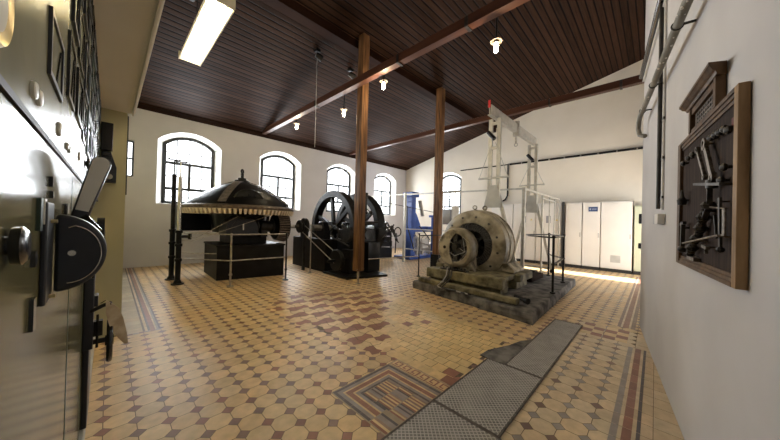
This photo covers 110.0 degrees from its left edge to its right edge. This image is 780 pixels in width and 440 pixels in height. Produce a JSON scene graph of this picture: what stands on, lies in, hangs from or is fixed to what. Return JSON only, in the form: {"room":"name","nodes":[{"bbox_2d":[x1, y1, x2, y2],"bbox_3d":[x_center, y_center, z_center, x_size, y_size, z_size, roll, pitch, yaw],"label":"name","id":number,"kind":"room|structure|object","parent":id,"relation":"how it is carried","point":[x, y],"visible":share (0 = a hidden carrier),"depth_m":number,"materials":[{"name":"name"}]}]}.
{"room":"power station hall","nodes":[
{"label":"power station hall","id":0,"kind":"room"},
{"bbox_2d":[91,108,127,338],"bbox_3d":[-5.342,-1.787,4.564,5.630,6.000,1.220,1,-1,44],"label":"wall","id":1,"kind":"structure","parent":0,"point":[110,205],"depth_m":2.97,"materials":[{"name":"beige paint"}]},
{"bbox_2d":[125,116,128,194],"bbox_3d":[-2.998,-0.731,3.114,0.060,0.890,0.013,1,-1,44],"label":"trim","id":2,"kind":"structure","parent":1,"relation":"attached to","point":[128,116],"depth_m":3.09,"materials":[{"name":"grey metal"}]},
{"bbox_2d":[93,0,164,115],"bbox_3d":[-1.238,-3.623,0.677,5.618,4.970,1.280,1,-1,44],"label":"trim","id":3,"kind":"structure","parent":1,"relation":"attached to","point":[126,30],"depth_m":1.83,"materials":[{"name":"paint"}]},
{"bbox_2d":[123,108,405,267],"bbox_3d":[-3.184,-0.941,10.515,0.450,4.500,11.000,1,-1,44],"label":"wall","id":4,"kind":"structure","parent":0,"point":[235,151],"depth_m":8.07,"materials":[{"name":"paint"}]},
{"bbox_2d":[127,140,133,176],"bbox_3d":[-6.552,-1.538,6.802,0.040,0.905,0.250,1,-1,44],"label":"window","id":5,"kind":"structure","parent":4,"relation":"in","point":[132,158],"depth_m":6.86,"materials":[{"name":"white glass"}]},
{"bbox_2d":[161,137,214,203],"bbox_3d":[-5.791,-1.396,7.882,0.050,2.000,1.290,1,-1,44],"label":"window","id":6,"kind":"structure","parent":4,"relation":"in","point":[164,146],"depth_m":7.82,"materials":[{"name":"grey metal"}]},
{"bbox_2d":[137,102,409,170],"bbox_3d":[-2.779,-2.752,10.398,0.235,0.099,10.665,1,-1,44],"label":"trim","id":7,"kind":"structure","parent":4,"relation":"attached to","point":[143,106],"depth_m":8.55,"materials":[{"name":"brown wood"}]},
{"bbox_2d":[260,155,294,209],"bbox_3d":[-3.994,-1.337,9.732,0.050,2.000,1.290,1,-1,44],"label":"window","id":8,"kind":"structure","parent":4,"relation":"in","point":[262,175],"depth_m":9.75,"materials":[{"name":"grey metal"}]},
{"bbox_2d":[326,167,349,211],"bbox_3d":[-2.204,-1.279,11.575,0.050,2.000,1.290,1,-1,44],"label":"window","id":9,"kind":"structure","parent":4,"relation":"in","point":[332,168],"depth_m":11.56,"materials":[{"name":"grey metal"}]},
{"bbox_2d":[374,175,390,214],"bbox_3d":[-0.413,-1.220,13.417,0.050,2.000,1.290,1,-1,44],"label":"window","id":10,"kind":"structure","parent":4,"relation":"in","point":[386,178],"depth_m":13.61,"materials":[{"name":"grey metal"}]},
{"bbox_2d":[84,248,683,439],"bbox_3d":[0.619,1.379,6.259,11.800,0.004,12.500,1,-1,44],"label":"floor","id":11,"kind":"structure","parent":0,"point":[316,355],"depth_m":2.60,"materials":[{"name":"tile"}]},
{"bbox_2d":[0,0,110,439],"bbox_3d":[-1.532,0.063,1.115,4.550,2.446,0.536,1,-1,44],"label":"switchboard","id":12,"kind":"object","parent":11,"relation":"on","point":[53,173],"visible":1,"depth_m":0.50,"materials":[{"name":"metal"}]},
{"bbox_2d":[38,202,57,306],"bbox_3d":[-0.635,0.060,0.510,0.080,0.185,0.017,1,-1,44],"label":"switch plate","id":13,"kind":"object","parent":12,"relation":"attached to","point":[45,247],"depth_m":0.48,"materials":[{"name":"black metal"}]},
{"bbox_2d":[53,215,106,291],"bbox_3d":[-0.674,0.069,0.599,0.050,0.159,0.074,1,-1,44],"label":"switch","id":14,"kind":"object","parent":12,"relation":"attached to","point":[80,252],"depth_m":0.58,"materials":[{"name":"black metal"}]},
{"bbox_2d":[80,237,113,429],"bbox_3d":[-1.675,0.592,1.575,0.418,1.078,0.117,1,-1,44],"label":"hand regulator","id":15,"kind":"object","parent":12,"relation":"on","point":[92,328],"visible":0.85,"depth_m":1.47,"materials":[{"name":"metal"}]},
{"bbox_2d":[106,300,127,343],"bbox_3d":[-1.522,0.571,1.526,0.019,0.290,0.137,1,0,2],"label":"paper tag","id":16,"kind":"object","parent":15,"relation":"hanging from","point":[113,313],"visible":1,"depth_m":1.52,"materials":[{"name":"beige paper"}]},
{"bbox_2d":[100,121,116,182],"bbox_3d":[-2.970,-0.707,2.885,0.129,0.620,0.123,1,-1,44],"label":"box","id":17,"kind":"object","parent":12,"relation":"attached to","point":[106,144],"visible":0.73,"depth_m":2.85,"materials":[{"name":"black metal"}]},
{"bbox_2d":[165,158,180,280],"bbox_3d":[-4.530,-0.025,5.699,0.210,2.530,0.224,1,-1,44],"label":"stand","id":18,"kind":"object","parent":11,"relation":"on","point":[172,229],"visible":0.93,"depth_m":5.67,"materials":[{"name":"black paint"}]},
{"bbox_2d":[170,160,191,285],"bbox_3d":[-4.054,0.045,5.332,0.305,2.410,0.209,2,0,-25],"label":"stand","id":19,"kind":"object","parent":11,"relation":"on","point":[177,281],"visible":1,"depth_m":5.28,"materials":[{"name":"black paint"}]},
{"bbox_2d":[181,214,287,287],"bbox_3d":[-3.288,0.559,5.498,2.288,1.424,0.745,2,0,-7],"label":"handrail","id":20,"kind":"object","parent":11,"relation":"on","point":[217,233],"visible":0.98,"depth_m":5.38,"materials":[{"name":"metal"}]},
{"bbox_2d":[175,169,294,280],"bbox_3d":[-3.584,0.024,6.550,2.450,2.493,2.380,1,-1,44],"label":"machine","id":21,"kind":"object","parent":11,"relation":"on","point":[222,203],"visible":0.95,"depth_m":6.03,"materials":[{"name":"black paint"}]},
{"bbox_2d":[293,191,400,279],"bbox_3d":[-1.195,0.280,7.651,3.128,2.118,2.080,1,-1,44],"label":"engine","id":22,"kind":"object","parent":11,"relation":"on","point":[337,233],"visible":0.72,"depth_m":7.17,"materials":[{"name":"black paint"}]},
{"bbox_2d":[353,33,369,283],"bbox_3d":[-0.607,-1.268,5.742,0.170,5.218,0.196,1,-1,44],"label":"timber post","id":23,"kind":"object","parent":11,"relation":"on","point":[364,39],"visible":1,"depth_m":5.68,"materials":[{"name":"wood"}]},
{"bbox_2d":[308,224,441,276],"bbox_3d":[-0.119,0.757,7.066,3.525,1.212,1.612,2,0,-33],"label":"handrail","id":24,"kind":"object","parent":11,"relation":"on","point":[418,256],"visible":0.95,"depth_m":6.69,"materials":[{"name":"metal"}]},
{"bbox_2d":[373,222,393,257],"bbox_3d":[-0.510,0.714,9.970,0.890,1.318,1.020,1,-1,44],"label":"engine","id":25,"kind":"object","parent":11,"relation":"on","point":[385,251],"visible":0.09,"depth_m":9.88,"materials":[{"name":"black paint"}]},
{"bbox_2d":[394,192,432,259],"bbox_3d":[1.256,0.221,10.335,1.200,2.398,2.020,1,-1,44],"label":"machine","id":26,"kind":"object","parent":11,"relation":"on","point":[412,221],"visible":0.67,"depth_m":9.77,"materials":[{"name":"paint"}]},
{"bbox_2d":[430,87,444,266],"bbox_3d":[1.405,-1.193,7.892,0.260,5.197,0.260,1,-1,44],"label":"timber post","id":27,"kind":"object","parent":11,"relation":"on","point":[440,92],"visible":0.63,"depth_m":7.82,"materials":[{"name":"brown wood"}]},
{"bbox_2d":[381,400,501,439],"bbox_3d":[0.028,1.323,1.360,0.510,0.012,1.350,1,-1,44],"label":"floor plate","id":28,"kind":"object","parent":11,"relation":"on","point":[433,421],"visible":1,"depth_m":1.75,"materials":[{"name":"metal"}]},
{"bbox_2d":[443,206,458,223],"bbox_3d":[2.071,0.467,10.274,0.860,1.948,0.480,1,-1,44],"label":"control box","id":29,"kind":"object","parent":11,"relation":"on","point":[448,214],"visible":0.2,"depth_m":9.97,"materials":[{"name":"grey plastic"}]},
{"bbox_2d":[367,187,560,272],"bbox_3d":[1.923,0.276,8.574,6.555,2.297,3.161,1,0,20],"label":"fence","id":30,"kind":"object","parent":11,"relation":"on","point":[524,189],"visible":0.64,"depth_m":7.84,"materials":[{"name":"metal"}]},
{"bbox_2d":[433,358,542,437],"bbox_3d":[0.814,1.349,2.181,0.493,0.012,0.917,1,-1,44],"label":"floor plate","id":31,"kind":"object","parent":11,"relation":"on","point":[492,394],"visible":1,"depth_m":2.10,"materials":[{"name":"metal"}]},
{"bbox_2d":[413,274,575,325],"bbox_3d":[2.246,1.337,5.740,2.462,0.157,3.588,1,-1,44],"label":"concrete slab","id":32,"kind":"object","parent":11,"relation":"on","point":[538,291],"visible":0.54,"depth_m":4.51,"materials":[{"name":"grey concrete"}]},
{"bbox_2d":[418,205,532,304],"bbox_3d":[1.817,0.466,5.299,1.815,1.554,2.314,2,-1,-42],"label":"generator","id":33,"kind":"object","parent":32,"relation":"on","point":[480,245],"visible":0.99,"depth_m":5.12,"materials":[{"name":"beige metal"}]},
{"bbox_2d":[439,267,464,293],"bbox_3d":[1.054,1.044,4.767,0.284,0.349,0.587,2,0,-11],"label":"cable","id":34,"kind":"object","parent":33,"relation":"hanging from","point":[450,267],"visible":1,"depth_m":4.86,"materials":[{"name":"black plastic"}]},
{"bbox_2d":[437,267,467,294],"bbox_3d":[1.164,1.047,4.791,0.306,0.350,0.630,2,-1,-40],"label":"cable","id":35,"kind":"object","parent":33,"relation":"hanging from","point":[447,267],"visible":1,"depth_m":4.96,"materials":[{"name":"grey plastic"}]},
{"bbox_2d":[442,267,470,294],"bbox_3d":[1.225,1.048,4.750,0.305,0.349,0.580,2,-1,-42],"label":"cable","id":36,"kind":"object","parent":33,"relation":"hanging from","point":[453,267],"visible":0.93,"depth_m":4.92,"materials":[{"name":"black plastic"}]},
{"bbox_2d":[527,272,542,281],"bbox_3d":[3.087,1.222,5.874,0.170,0.105,0.780,1,-1,44],"label":"timber balk","id":37,"kind":"object","parent":32,"relation":"on","point":[536,275],"visible":0.64,"depth_m":5.80,"materials":[{"name":"brown wood"}]},
{"bbox_2d":[526,233,564,293],"bbox_3d":[3.142,0.775,5.604,0.728,0.997,1.936,1,-1,40],"label":"handrail","id":38,"kind":"object","parent":32,"relation":"on","point":[554,236],"visible":1,"depth_m":5.57,"materials":[{"name":"black metal"}]},
{"bbox_2d":[492,204,513,230],"bbox_3d":[4.365,0.455,10.513,0.807,2.093,0.407,1,-1,44],"label":"tall cabinet","id":39,"kind":"object","parent":11,"relation":"on","point":[508,208],"visible":0.16,"depth_m":10.21,"materials":[{"name":"white metal"}]},
{"bbox_2d":[480,340,530,363],"bbox_3d":[1.265,1.369,2.946,0.245,0.005,0.790,1,-1,44],"label":"concrete patch","id":40,"kind":"object","parent":11,"relation":"on","point":[503,354],"visible":0.95,"depth_m":2.81,"materials":[{"name":"grey concrete"}]},
{"bbox_2d":[478,100,551,272],"bbox_3d":[3.197,-0.564,7.036,1.230,4.014,3.120,1,-1,44],"label":"gantry crane","id":41,"kind":"object","parent":11,"relation":"on","point":[493,199],"visible":0.74,"depth_m":6.33,"materials":[{"name":"metal"}]},
{"bbox_2d":[513,204,535,262],"bbox_3d":[4.938,0.466,9.956,0.767,2.093,0.407,1,-1,44],"label":"tall cabinet","id":42,"kind":"object","parent":11,"relation":"on","point":[530,218],"visible":0.49,"depth_m":9.74,"materials":[{"name":"white metal"}]},
{"bbox_2d":[505,319,582,378],"bbox_3d":[1.820,1.381,3.099,0.328,0.012,1.797,1,-1,44],"label":"floor plate","id":43,"kind":"object","parent":11,"relation":"on","point":[540,354],"visible":0.96,"depth_m":2.90,"materials":[{"name":"metal"}]},
{"bbox_2d":[535,203,561,265],"bbox_3d":[5.499,0.476,9.410,0.772,2.093,0.407,1,-1,44],"label":"tall cabinet","id":44,"kind":"object","parent":11,"relation":"on","point":[545,205],"visible":0.62,"depth_m":9.28,"materials":[{"name":"white metal"}]},
{"bbox_2d":[561,202,564,266],"bbox_3d":[5.662,0.465,8.946,0.060,2.118,0.100,1,-1,44],"label":"post","id":45,"kind":"object","parent":11,"relation":"on","point":[563,203],"visible":0.57,"depth_m":8.92,"materials":[{"name":"grey metal"}]},
{"bbox_2d":[565,202,582,267],"bbox_3d":[6.014,0.486,8.910,0.447,2.093,0.407,1,-1,44],"label":"tall cabinet","id":46,"kind":"object","parent":11,"relation":"on","point":[574,211],"visible":0.86,"depth_m":8.76,"materials":[{"name":"white metal"}]},
{"bbox_2d":[582,202,600,269],"bbox_3d":[6.345,0.493,8.588,0.452,2.093,0.407,1,-1,44],"label":"tall cabinet","id":47,"kind":"object","parent":11,"relation":"on","point":[591,222],"visible":0.91,"depth_m":8.44,"materials":[{"name":"white metal"}]},
{"bbox_2d":[600,201,633,273],"bbox_3d":[6.774,0.496,8.171,0.717,2.103,0.407,1,-1,44],"label":"tall cabinet","id":48,"kind":"object","parent":11,"relation":"on","point":[616,245],"visible":1,"depth_m":8.02,"materials":[{"name":"white metal"}]},
{"bbox_2d":[610,255,619,262],"bbox_3d":[6.618,1.149,8.027,0.230,0.210,0.009,1,-1,44],"label":"vent grille","id":49,"kind":"object","parent":48,"relation":"attached to","point":[613,258],"depth_m":8.03,"materials":[{"name":"grey paint"}]},
{"bbox_2d":[633,206,641,274],"bbox_3d":[7.175,0.573,7.779,0.332,1.963,0.407,1,-1,44],"label":"tall cabinet","id":50,"kind":"object","parent":11,"relation":"on","point":[638,209],"visible":0.45,"depth_m":7.70,"materials":[{"name":"beige metal"}]},
{"bbox_2d":[139,0,645,167],"bbox_3d":[0.684,-4.043,6.506,11.600,2.992,12.500,1,-1,44],"label":"ceiling","id":51,"kind":"structure","parent":0,"point":[262,68],"depth_m":6.72,"materials":[{"name":"brown wood"}]},
{"bbox_2d":[178,0,235,65],"bbox_3d":[-2.355,-3.252,3.479,1.645,1.868,0.270,1,-1,44],"label":"lamp","id":52,"kind":"object","parent":51,"relation":"hanging from","point":[212,17],"visible":1,"depth_m":3.37,"materials":[{"name":"beige plastic"}]},
{"bbox_2d":[314,47,322,146],"bbox_3d":[-1.565,-2.647,5.953,0.152,2.132,0.180,1,-1,44],"label":"ceiling spotlight","id":53,"kind":"object","parent":51,"relation":"attached to","point":[317,51],"visible":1,"depth_m":5.93,"materials":[{"name":"black metal"}]},
{"bbox_2d":[348,67,355,78],"bbox_3d":[-0.922,-3.559,6.668,0.152,0.240,0.180,1,-1,44],"label":"ceiling spotlight","id":54,"kind":"object","parent":51,"relation":"attached to","point":[351,75],"visible":0.92,"depth_m":6.63,"materials":[{"name":"black metal"}]},
{"bbox_2d":[259,0,495,132],"bbox_3d":[0.726,-3.736,7.530,0.240,0.167,9.940,1,-1,44],"label":"purlin","id":55,"kind":"object","parent":51,"relation":"attached to","point":[291,9],"visible":0.78,"depth_m":5.77,"materials":[{"name":"brown wood"}]},
{"bbox_2d":[262,0,529,134],"bbox_3d":[-0.822,-2.809,5.713,9.420,0.175,0.140,1,-1,44],"label":"tie beam","id":56,"kind":"structure","parent":51,"relation":"attached to","point":[496,8],"depth_m":4.47,"materials":[{"name":"wood"}]},
{"bbox_2d":[340,95,346,115],"bbox_3d":[-1.025,-2.551,6.098,0.160,0.485,0.160,1,-1,44],"label":"lamp","id":57,"kind":"object","parent":56,"relation":"attached to","point":[343,109],"visible":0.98,"depth_m":6.09,"materials":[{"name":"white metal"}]},
{"bbox_2d":[380,74,387,89],"bbox_3d":[-0.119,-2.634,5.220,0.160,0.285,0.160,1,-1,44],"label":"lamp","id":58,"kind":"object","parent":56,"relation":"attached to","point":[383,81],"visible":0.97,"depth_m":5.20,"materials":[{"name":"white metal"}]},
{"bbox_2d":[490,17,502,52],"bbox_3d":[1.441,-2.504,3.700,0.160,0.485,0.160,1,-1,44],"label":"lamp","id":59,"kind":"object","parent":56,"relation":"attached to","point":[496,41],"visible":0.98,"depth_m":3.69,"materials":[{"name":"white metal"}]},
{"bbox_2d":[349,75,643,154],"bbox_3d":[2.011,-2.722,7.839,10.520,0.175,0.140,1,-1,44],"label":"tie beam","id":60,"kind":"structure","parent":51,"relation":"attached to","point":[621,84],"depth_m":6.40,"materials":[{"name":"wood"}]},
{"bbox_2d":[406,60,643,272],"bbox_3d":[4.944,-2.082,10.639,11.000,7.200,0.450,1,-1,44],"label":"wall","id":61,"kind":"structure","parent":0,"point":[607,121],"depth_m":9.30,"materials":[{"name":"beige paint"}]},
{"bbox_2d":[443,175,461,213],"bbox_3d":[2.799,-1.142,12.748,1.290,2.000,0.050,1,-1,44],"label":"window","id":62,"kind":"structure","parent":61,"relation":"in","point":[447,176],"depth_m":12.71,"materials":[{"name":"grey metal"}]},
{"bbox_2d":[461,147,642,200],"bbox_3d":[5.312,-1.414,9.883,6.200,1.526,0.090,1,-1,44],"label":"conduit","id":63,"kind":"object","parent":61,"relation":"attached to","point":[635,148],"visible":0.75,"depth_m":9.28,"materials":[{"name":"black metal"}]},
{"bbox_2d":[640,0,779,439],"bbox_3d":[2.245,-2.264,1.366,1.525,7.300,5.655,1,-1,44],"label":"wall","id":64,"kind":"structure","parent":0,"point":[714,346],"depth_m":1.29,"materials":[{"name":"paint"}]},
{"bbox_2d":[639,0,666,81],"bbox_3d":[2.045,-2.022,1.934,0.059,0.235,4.452,1,0,38],"label":"conduit","id":65,"kind":"object","parent":64,"relation":"attached to","point":[654,29],"visible":1,"depth_m":2.96,"materials":[{"name":"black metal"}]},
{"bbox_2d":[653,214,664,223],"bbox_3d":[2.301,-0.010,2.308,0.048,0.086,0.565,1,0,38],"label":"wall switch","id":66,"kind":"object","parent":64,"relation":"attached to","point":[657,218],"visible":1,"depth_m":2.28,"materials":[{"name":"grey plastic"}]},
{"bbox_2d":[656,0,667,209],"bbox_3d":[2.451,-1.046,2.467,0.041,1.910,0.150,1,0,38],"label":"vertical conduit","id":67,"kind":"object","parent":64,"relation":"attached to","point":[662,13],"visible":0.97,"depth_m":2.48,"materials":[{"name":"metal"}]},
{"bbox_2d":[636,0,696,137],"bbox_3d":[1.838,-1.179,1.726,0.110,0.277,4.304,1,0,38],"label":"pipe","id":68,"kind":"object","parent":64,"relation":"attached to","point":[684,8],"visible":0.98,"depth_m":1.97,"materials":[{"name":"grey metal"}]},
{"bbox_2d":[676,60,750,289],"bbox_3d":[1.622,-0.218,1.436,0.067,0.978,1.020,1,0,38],"label":"board","id":69,"kind":"object","parent":64,"relation":"attached to","point":[709,108],"depth_m":1.22,"materials":[{"name":"brown wood"}]},
{"bbox_2d":[677,190,688,204],"bbox_3d":[1.795,-0.139,1.679,0.046,0.092,0.047,2,0,-10],"label":"can","id":70,"kind":"object","parent":69,"relation":"hanging from","point":[681,200],"visible":1,"depth_m":1.67,"materials":[{"name":"metal"}]},
{"bbox_2d":[677,221,689,252],"bbox_3d":[1.768,0.104,1.646,0.048,0.190,0.078,1,-1,44],"label":"clamp","id":71,"kind":"object","parent":69,"relation":"hanging from","point":[681,248],"visible":0.92,"depth_m":1.64,"materials":[{"name":"metal"}]},
{"bbox_2d":[685,201,716,256],"bbox_3d":[1.562,0.056,1.382,0.054,0.287,0.357,1,0,38],"label":"chain","id":72,"kind":"object","parent":69,"relation":"hanging from","point":[703,217],"visible":0.95,"depth_m":1.34,"materials":[{"name":"metal"}]},
{"bbox_2d":[694,146,707,179],"bbox_3d":[1.560,-0.287,1.369,0.037,0.191,0.165,1,-1,44],"label":"wrench","id":73,"kind":"object","parent":69,"relation":"hanging from","point":[697,150],"visible":0.92,"depth_m":1.36,"materials":[{"name":"metal"}]},
{"bbox_2d":[682,234,731,243],"bbox_3d":[1.511,0.097,1.315,0.052,0.068,0.598,1,0,38],"label":"rod","id":74,"kind":"object","parent":69,"relation":"hanging from","point":[717,235],"visible":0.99,"depth_m":1.25,"materials":[{"name":"metal"}]},
{"bbox_2d":[701,244,713,253],"bbox_3d":[1.496,0.139,1.283,0.034,0.043,0.071,1,0,38],"label":"tap","id":75,"kind":"object","parent":69,"relation":"hanging from","point":[706,248],"visible":1,"depth_m":1.28,"materials":[{"name":"metal"}]},
{"bbox_2d":[701,138,716,181],"bbox_3d":[1.492,-0.281,1.268,0.035,0.236,0.180,1,0,38],"label":"wrench","id":76,"kind":"object","parent":69,"relation":"hanging from","point":[712,175],"visible":0.93,"depth_m":1.26,"materials":[{"name":"metal"}]},
{"bbox_2d":[693,180,732,203],"bbox_3d":[1.458,-0.134,1.236,0.047,0.119,0.398,1,0,38],"label":"bar","id":77,"kind":"object","parent":69,"relation":"attached to","point":[708,184],"visible":0.91,"depth_m":1.24,"materials":[{"name":"metal"}]},
{"bbox_2d":[713,215,717,238],"bbox_3d":[1.409,0.029,1.169,0.033,0.103,0.040,1,-1,44],"label":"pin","id":78,"kind":"object","parent":69,"relation":"hanging from","point":[715,218],"visible":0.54,"depth_m":1.18,"materials":[{"name":"metal"}]},
{"bbox_2d":[709,206,726,235],"bbox_3d":[1.406,0.002,1.160,0.031,0.131,0.193,1,0,38],"label":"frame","id":79,"kind":"object","parent":69,"relation":"hanging from","point":[724,210],"visible":0.9,"depth_m":1.09,"materials":[{"name":"metal"}]},
{"bbox_2d":[715,197,729,252],"bbox_3d":[1.376,0.021,1.131,0.043,0.232,0.034,2,0,-32],"label":"wrench","id":80,"kind":"object","parent":69,"relation":"hanging from","point":[720,249],"visible":1,"depth_m":1.13,"materials":[{"name":"metal"}]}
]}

